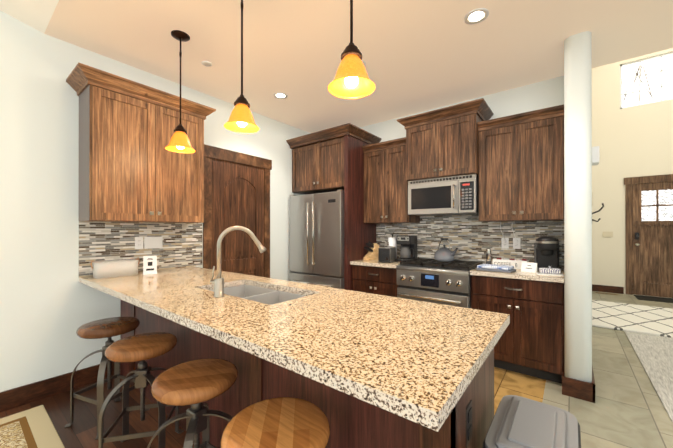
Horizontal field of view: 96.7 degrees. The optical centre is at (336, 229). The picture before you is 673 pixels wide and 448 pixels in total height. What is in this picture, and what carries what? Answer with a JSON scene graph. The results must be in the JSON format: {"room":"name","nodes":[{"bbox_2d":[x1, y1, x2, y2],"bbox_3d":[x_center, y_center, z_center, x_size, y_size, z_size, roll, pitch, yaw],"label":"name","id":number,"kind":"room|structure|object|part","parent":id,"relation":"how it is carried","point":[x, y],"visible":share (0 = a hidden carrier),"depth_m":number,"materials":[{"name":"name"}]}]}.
{"room":"kitchen","nodes":[
{"label":"kitchen","id":0,"kind":"room"},
{"bbox_2d":[0,374,199,447],"bbox_3d":[-0.725,1.351,-2.166,8.000,0.100,6.250,0,0,38],"label":"floor","id":1,"kind":"structure","parent":0,"point":[80,431],"depth_m":2.05,"materials":[{"name":"brown wood"}]},
{"bbox_2d":[0,405,64,447],"bbox_3d":[-2.170,1.298,0.131,2.590,0.014,3.280,0,0,38],"label":"rug","id":2,"kind":"object","parent":1,"relation":"on","point":[34,427],"visible":0.91,"depth_m":1.92,"materials":[{"name":"beige fabric"}]},
{"bbox_2d":[64,317,149,439],"bbox_3d":[-1.583,0.978,2.086,0.364,0.660,0.364,0,0,21],"label":"stool","id":3,"kind":"object","parent":1,"relation":"on","point":[109,328],"visible":0.85,"depth_m":2.00,"materials":[{"name":"brown wood"}]},
{"bbox_2d":[98,332,183,447],"bbox_3d":[-1.128,0.977,1.742,0.364,0.660,0.364,0,0,-13],"label":"stool","id":4,"kind":"object","parent":1,"relation":"on","point":[143,347],"visible":0.96,"depth_m":1.69,"materials":[{"name":"brown wood"}]},
{"bbox_2d":[147,358,237,447],"bbox_3d":[-0.633,0.977,1.353,0.364,0.660,0.364,0,0,32],"label":"stool","id":5,"kind":"object","parent":1,"relation":"on","point":[194,384],"visible":0.98,"depth_m":1.31,"materials":[{"name":"brown wood"}]},
{"bbox_2d":[221,397,329,447],"bbox_3d":[-0.198,0.976,1.000,0.364,0.660,0.364,0,0,4],"label":"stool","id":6,"kind":"object","parent":1,"relation":"on","point":[284,422],"visible":1,"depth_m":0.98,"materials":[{"name":"brown wood"}]},
{"bbox_2d":[0,10,310,391],"bbox_3d":[-3.035,-0.993,1.494,0.150,4.600,9.150,0,0,38],"label":"wall","id":7,"kind":"structure","parent":0,"point":[50,304],"depth_m":2.36,"materials":[{"name":"white paint"}]},
{"bbox_2d":[79,221,201,276],"bbox_3d":[-1.821,0.162,2.910,0.010,0.465,1.060,0,0,38],"label":"backsplash","id":8,"kind":"structure","parent":7,"relation":"attached to","point":[113,241],"depth_m":2.83,"materials":[{"name":"tile"}]},
{"bbox_2d":[135,237,162,248],"bbox_3d":[-1.815,0.127,2.899,0.011,0.110,0.236,0,0,38],"label":"switch plates","id":9,"kind":"object","parent":8,"relation":"attached to","point":[152,242],"visible":1,"depth_m":2.90,"materials":[{"name":"white plastic"}]},
{"bbox_2d":[66,62,215,222],"bbox_3d":[-1.710,-0.646,2.729,0.405,1.150,1.074,0,0,38],"label":"upper cabinet","id":10,"kind":"object","parent":7,"relation":"attached to","point":[132,168],"visible":0.96,"depth_m":2.52,"materials":[{"name":"brown wood"}]},
{"bbox_2d":[203,144,271,277],"bbox_3d":[-1.191,0.181,3.693,0.031,2.260,0.970,0,0,38],"label":"door","id":11,"kind":"structure","parent":7,"relation":"attached to","point":[236,188],"depth_m":3.66,"materials":[{"name":"brown wood"}]},
{"bbox_2d":[0,0,672,132],"bbox_3d":[0.124,-2.265,-1.079,8.000,1.454,9.000,0,0,38],"label":"ceiling","id":12,"kind":"structure","parent":0,"point":[418,56],"depth_m":2.45,"materials":[{"name":"beige paint"}]},
{"bbox_2d":[165,30,194,152],"bbox_3d":[-1.231,-1.082,2.360,0.212,0.900,0.212,0,0,38],"label":"pendant light","id":13,"kind":"object","parent":12,"relation":"hanging from","point":[180,36],"depth_m":2.34,"materials":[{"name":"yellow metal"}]},
{"bbox_3d":[-1.231,-0.701,2.359,0.212,0.138,0.212,0,0,38],"label":"pendant light shade","id":14,"kind":"part","parent":13,"relation":"part of","materials":[{"name":"yellow glass"}]},
{"bbox_2d":[201,61,211,66],"bbox_3d":[-1.192,-1.526,2.750,0.092,0.010,0.092,0,0,38],"label":"smoke detector","id":15,"kind":"object","parent":12,"relation":"attached to","point":[207,63],"visible":1,"depth_m":2.74,"materials":[{"name":"white plastic"}]},
{"bbox_2d":[224,0,259,132],"bbox_3d":[-0.586,-1.083,1.854,0.212,0.900,0.212,0,0,38],"label":"pendant light","id":16,"kind":"object","parent":12,"relation":"hanging from","point":[241,99],"depth_m":1.84,"materials":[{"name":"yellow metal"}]},
{"bbox_3d":[-0.586,-0.702,1.853,0.212,0.138,0.212,0,0,38],"label":"pendant light shade","id":17,"kind":"part","parent":16,"relation":"part of","materials":[{"name":"yellow glass"}]},
{"bbox_3d":[-0.586,-0.682,1.853,0.062,0.092,0.062,0,0,38],"label":"pendant light bulb","id":18,"kind":"part","parent":16,"relation":"part of","materials":[{"name":"white glass"}]},
{"bbox_2d":[273,92,287,98],"bbox_3d":[-0.638,-1.527,3.408,0.164,0.006,0.164,0,0,38],"label":"recessed light","id":19,"kind":"object","parent":12,"relation":"in","point":[279,95],"visible":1,"depth_m":3.40,"materials":[{"name":"white"}]},
{"bbox_2d":[328,0,374,98],"bbox_3d":[0.067,-1.083,1.341,0.212,0.900,0.212,0,0,38],"label":"pendant light","id":20,"kind":"object","parent":12,"relation":"hanging from","point":[351,48],"depth_m":1.33,"materials":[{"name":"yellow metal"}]},
{"bbox_3d":[0.067,-0.702,1.341,0.212,0.138,0.212,0,0,38],"label":"pendant light shade","id":21,"kind":"part","parent":20,"relation":"part of","materials":[{"name":"yellow glass"}]},
{"bbox_3d":[0.067,-0.683,1.341,0.062,0.092,0.062,0,0,38],"label":"pendant light bulb","id":22,"kind":"part","parent":20,"relation":"part of","materials":[{"name":"white glass"}]},
{"bbox_2d":[464,8,488,24],"bbox_3d":[1.003,-1.529,2.146,0.164,0.006,0.164,0,0,38],"label":"recessed light","id":23,"kind":"object","parent":12,"relation":"in","point":[476,16],"visible":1,"depth_m":2.14,"materials":[{"name":"white plastic"}]},
{"bbox_2d":[360,76,563,142],"bbox_3d":[1.057,-0.109,4.002,3.190,2.840,0.150,0,0,38],"label":"wall","id":24,"kind":"structure","parent":0,"point":[548,93],"depth_m":3.23,"materials":[{"name":"white paint"}]},
{"bbox_2d":[286,123,380,289],"bbox_3d":[-0.043,0.009,4.271,1.118,2.605,0.780,0,0,38],"label":"cabinet","id":25,"kind":"object","parent":24,"relation":"attached to","point":[328,160],"visible":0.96,"depth_m":3.94,"materials":[{"name":"brown wood"}]},
{"bbox_2d":[362,137,419,223],"bbox_3d":[0.709,-0.602,3.931,0.648,1.025,0.388,0,0,38],"label":"upper cabinet","id":26,"kind":"object","parent":24,"relation":"attached to","point":[385,192],"visible":0.88,"depth_m":3.78,"materials":[{"name":"brown wood"}]},
{"bbox_2d":[397,98,493,180],"bbox_3d":[1.236,-0.945,3.446,0.940,0.720,0.500,0,0,38],"label":"upper cabinet","id":27,"kind":"object","parent":24,"relation":"attached to","point":[441,142],"visible":0.98,"depth_m":3.26,"materials":[{"name":"brown wood"}]},
{"bbox_2d":[408,174,478,215],"bbox_3d":[1.252,-0.381,3.466,0.756,0.402,0.447,0,0,38],"label":"microwave","id":28,"kind":"object","parent":27,"relation":"attached to","point":[455,195],"visible":0.98,"depth_m":3.30,"materials":[{"name":"silver metal"}]},
{"bbox_2d":[376,214,563,269],"bbox_3d":[1.417,0.103,3.617,2.147,0.585,0.010,0,0,38],"label":"tile backsplash","id":29,"kind":"structure","parent":24,"relation":"attached to","point":[471,237],"depth_m":3.48,"materials":[{"name":"tile"}]},
{"bbox_2d":[500,223,508,248],"bbox_3d":[1.832,0.057,3.266,0.083,0.291,0.030,0,0,38],"label":"electrical outlet plate","id":30,"kind":"object","parent":29,"relation":"attached to","point":[504,241],"depth_m":3.27,"materials":[{"name":"white plastic"}]},
{"bbox_2d":[512,222,520,248],"bbox_3d":[1.918,0.057,3.198,0.083,0.291,0.030,0,0,38],"label":"electrical outlet plate","id":31,"kind":"object","parent":29,"relation":"attached to","point":[516,243],"depth_m":3.20,"materials":[{"name":"white plastic"}]},
{"bbox_2d":[477,104,563,221],"bbox_3d":[1.859,-0.603,3.028,0.716,1.025,0.388,0,0,38],"label":"upper cabinet","id":32,"kind":"object","parent":24,"relation":"attached to","point":[521,165],"visible":0.92,"depth_m":2.88,"materials":[{"name":"brown wood"}]},
{"bbox_2d":[564,31,591,382],"bbox_3d":[2.107,-0.111,2.618,0.170,2.840,0.730,0,0,38],"label":"wall","id":33,"kind":"structure","parent":0,"point":[578,203],"depth_m":2.33,"materials":[{"name":"white paint"}]},
{"bbox_2d":[494,291,672,447],"bbox_3d":[3.523,1.360,3.246,8.000,0.100,7.510,0,0,38],"label":"floor","id":34,"kind":"structure","parent":0,"point":[626,409],"depth_m":2.35,"materials":[{"name":"beige tile"}]},
{"bbox_2d":[118,282,499,447],"bbox_3d":[-0.609,0.870,2.045,2.942,0.876,0.642,0,0,38],"label":"base cabinet","id":35,"kind":"object","parent":34,"relation":"on","point":[353,423],"depth_m":1.35,"materials":[{"name":"wood"}]},
{"bbox_2d":[79,266,509,433],"bbox_3d":[-0.674,0.423,1.939,3.008,0.061,0.950,0,0,38],"label":"countertop","id":36,"kind":"structure","parent":35,"relation":"on","point":[415,361],"depth_m":1.15,"materials":[{"name":"beige stone"}]},
{"bbox_2d":[90,257,139,278],"bbox_3d":[-1.885,0.320,2.560,0.180,0.147,0.344,0,0,42],"label":"paper towel roll","id":37,"kind":"object","parent":36,"relation":"on","point":[111,269],"visible":1,"depth_m":2.49,"materials":[{"name":"paper"}]},
{"bbox_2d":[143,256,156,273],"bbox_3d":[-1.681,0.314,2.699,0.110,0.160,0.060,0,0,-32],"label":"sign holder","id":38,"kind":"object","parent":36,"relation":"on","point":[149,264],"visible":0.98,"depth_m":2.69,"materials":[{"name":"white plastic"}]},
{"bbox_2d":[210,226,265,297],"bbox_3d":[-0.601,0.184,1.835,0.206,0.417,0.286,0,0,38],"label":"faucet","id":39,"kind":"object","parent":36,"relation":"on","point":[218,282],"visible":1,"depth_m":1.76,"materials":[{"name":"silver metal"}]},
{"bbox_2d":[289,189,343,288],"bbox_3d":[-0.099,0.404,4.282,0.925,1.815,0.831,0,0,38],"label":"fridge","id":40,"kind":"object","parent":34,"relation":"on","point":[316,238],"visible":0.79,"depth_m":3.94,"materials":[{"name":"silver metal"}]},
{"bbox_2d":[352,265,398,296],"bbox_3d":[0.628,0.873,3.818,0.656,0.875,0.660,0,0,38],"label":"base cabinet","id":41,"kind":"object","parent":34,"relation":"on","point":[375,280],"visible":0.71,"depth_m":3.57,"materials":[{"name":"brown wood"}]},
{"bbox_2d":[350,260,399,267],"bbox_3d":[0.631,0.416,3.822,0.656,0.040,0.653,0,0,38],"label":"countertop","id":42,"kind":"structure","parent":41,"relation":"on","point":[375,263],"depth_m":3.61,"materials":[{"name":"stone"}]},
{"bbox_2d":[363,241,378,259],"bbox_3d":[0.459,0.273,3.989,0.215,0.246,0.100,0,0,-37],"label":"knife block","id":43,"kind":"object","parent":42,"relation":"on","point":[372,253],"visible":1,"depth_m":3.97,"materials":[{"name":"brown wood"}]},
{"bbox_2d":[378,246,395,262],"bbox_3d":[0.626,0.302,3.700,0.156,0.186,0.285,0,0,26],"label":"toaster","id":44,"kind":"object","parent":42,"relation":"on","point":[386,254],"visible":0.98,"depth_m":3.60,"materials":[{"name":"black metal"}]},
{"bbox_2d":[387,234,396,259],"bbox_3d":[0.739,0.223,3.952,0.156,0.347,0.156,0,0,38],"label":"paper towel holder","id":45,"kind":"object","parent":42,"relation":"on","point":[391,241],"visible":0.35,"depth_m":3.90,"materials":[{"name":"white paper"}]},
{"bbox_2d":[396,235,417,261],"bbox_3d":[0.903,0.233,3.807,0.206,0.325,0.256,0,0,34],"label":"coffee maker","id":46,"kind":"object","parent":42,"relation":"on","point":[408,250],"visible":0.96,"depth_m":3.73,"materials":[{"name":"black plastic"}]},
{"bbox_2d":[396,257,484,307],"bbox_3d":[1.156,0.829,3.341,0.756,0.962,0.755,0,0,38],"label":"range","id":47,"kind":"object","parent":34,"relation":"on","point":[429,279],"visible":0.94,"depth_m":3.10,"materials":[{"name":"silver metal"}]},
{"bbox_2d":[434,238,457,261],"bbox_3d":[1.270,0.227,3.440,0.282,0.260,0.224,0,0,38],"label":"kettle","id":48,"kind":"object","parent":47,"relation":"on","point":[444,254],"visible":1,"depth_m":3.38,"materials":[{"name":"metal"}]},
{"bbox_2d":[471,275,564,383],"bbox_3d":[1.772,0.872,2.921,0.725,0.875,0.660,0,0,38],"label":"base cabinet","id":49,"kind":"object","parent":34,"relation":"on","point":[530,342],"visible":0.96,"depth_m":2.63,"materials":[{"name":"brown wood"}]},
{"bbox_2d":[470,268,563,282],"bbox_3d":[1.775,0.414,2.924,0.725,0.040,0.653,0,0,38],"label":"countertop","id":50,"kind":"structure","parent":49,"relation":"on","point":[517,274],"depth_m":2.67,"materials":[{"name":"stone"}]},
{"bbox_2d":[486,248,490,263],"bbox_3d":[1.647,0.296,3.239,0.053,0.197,0.053,0,0,38],"label":"pepper mill","id":51,"kind":"object","parent":50,"relation":"on","point":[488,255],"visible":0.79,"depth_m":3.22,"materials":[{"name":"silver metal"}]},
{"bbox_2d":[476,264,515,272],"bbox_3d":[1.540,0.369,2.891,0.300,0.050,0.200,0,0,44],"label":"dish towels","id":52,"kind":"object","parent":50,"relation":"on","point":[497,268],"visible":1,"depth_m":2.82,"materials":[{"name":"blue fabric"}]},
{"bbox_2d":[493,258,528,268],"bbox_3d":[1.808,0.347,3.112,0.310,0.095,0.121,0,0,38],"label":"box","id":53,"kind":"object","parent":50,"relation":"on","point":[516,263],"visible":0.79,"depth_m":3.06,"materials":[{"name":"white cardboard"}]},
{"bbox_2d":[521,262,537,272],"bbox_3d":[1.810,0.350,2.806,0.057,0.088,0.125,0,0,-44],"label":"card","id":54,"kind":"object","parent":50,"relation":"on","point":[529,267],"visible":0.96,"depth_m":2.79,"materials":[{"name":"white paper"}]},
{"bbox_2d":[534,236,558,270],"bbox_3d":[2.022,0.228,2.884,0.193,0.332,0.296,0,0,38],"label":"coffee maker","id":55,"kind":"object","parent":50,"relation":"on","point":[546,251],"visible":0.75,"depth_m":2.82,"materials":[{"name":"black plastic"}]},
{"bbox_2d":[536,266,563,275],"bbox_3d":[1.874,0.356,2.629,0.190,0.076,0.105,0,0,23],"label":"butter dish","id":56,"kind":"object","parent":50,"relation":"on","point":[551,271],"visible":1,"depth_m":2.60,"materials":[{"name":"white ceramic"}]},
{"bbox_2d":[483,395,580,447],"bbox_3d":[0.720,1.006,1.092,0.270,0.600,0.460,0,0,38],"label":"trash can","id":57,"kind":"object","parent":34,"relation":"on","point":[519,422],"visible":1,"depth_m":1.08,"materials":[{"name":"grey plastic"}]},
{"bbox_2d":[592,300,672,337],"bbox_3d":[4.762,1.297,4.250,1.890,0.030,1.880,0,0,38],"label":"entry rug","id":58,"kind":"object","parent":34,"relation":"on","point":[652,320],"visible":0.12,"depth_m":4.33,"materials":[{"name":"beige fabric"}]},
{"bbox_2d":[624,331,672,421],"bbox_3d":[3.595,1.302,2.471,1.530,0.012,2.320,0,0,38],"label":"rug","id":59,"kind":"object","parent":34,"relation":"on","point":[654,353],"visible":1,"depth_m":2.97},
{"bbox_2d":[634,295,672,302],"bbox_3d":[6.169,1.308,5.549,0.880,0.012,0.500,0,0,38],"label":"doormat","id":60,"kind":"object","parent":34,"relation":"on","point":[656,299],"visible":1,"depth_m":5.67,"materials":[{"name":"black"}]},
{"bbox_2d":[592,48,672,297],"bbox_3d":[7.209,-1.487,5.227,4.640,5.600,0.150,0,0,38],"label":"wall","id":61,"kind":"structure","parent":0,"point":[636,141],"depth_m":6.21,"materials":[{"name":"beige paint"}]},
{"bbox_2d":[592,146,599,205],"bbox_3d":[2.092,-0.427,2.421,0.049,0.470,0.140,0,0,38],"label":"door chime","id":62,"kind":"object","parent":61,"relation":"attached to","point":[595,155],"visible":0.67,"depth_m":2.37,"materials":[{"name":"white plastic"}]},
{"bbox_2d":[592,203,603,221],"bbox_3d":[2.091,-0.132,2.395,0.080,0.161,0.030,0,0,38],"label":"coat hook","id":63,"kind":"object","parent":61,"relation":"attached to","point":[600,209],"visible":0.83,"depth_m":2.39,"materials":[{"name":"grey metal"}]},
{"bbox_2d":[603,232,612,236],"bbox_3d":[5.705,0.095,6.289,0.162,0.116,0.010,0,0,38],"label":"light switch","id":64,"kind":"object","parent":61,"relation":"attached to","point":[607,234],"visible":1,"depth_m":6.29,"materials":[{"name":"beige plastic"}]},
{"bbox_2d":[620,52,672,108],"bbox_3d":[6.366,-2.961,5.856,1.208,0.930,0.035,0,0,38],"label":"clerestory window","id":65,"kind":"structure","parent":61,"relation":"in","point":[646,81],"depth_m":5.99,"materials":[{"name":"white glass"}]},
{"bbox_2d":[624,174,672,297],"bbox_3d":[6.337,0.124,5.749,1.170,2.380,0.099,0,0,38],"label":"door","id":66,"kind":"structure","parent":61,"relation":"attached to","point":[649,230],"depth_m":5.91,"materials":[{"name":"brown wood"}]},
{"bbox_3d":[4.846,-1.499,-1.664,0.150,5.600,13.910,0,0,38],"label":"wall","id":67,"kind":"structure","parent":0,"visible":0},
{"bbox_2d":[0,361,113,411],"bbox_3d":[-3.880,1.235,0.279,0.015,0.140,6.200,0,0,38],"label":"baseboard","id":68,"kind":"structure","parent":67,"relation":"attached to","point":[59,384],"depth_m":2.34,"materials":[{"name":"brown wood"}]},
{"bbox_2d":[589,366,594,402],"bbox_3d":[3.644,1.242,4.424,0.015,0.140,5.505,0,0,38],"label":"baseboard","id":69,"kind":"structure","parent":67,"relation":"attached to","point":[591,385],"depth_m":2.27,"materials":[{"name":"brown wood"}]},
{"bbox_2d":[592,284,623,293],"bbox_3d":[5.628,1.245,6.357,0.689,0.140,0.015,0,0,38],"label":"baseboard","id":70,"kind":"structure","parent":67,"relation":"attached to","point":[600,288],"depth_m":6.28,"materials":[{"name":"brown wood"}]}
]}

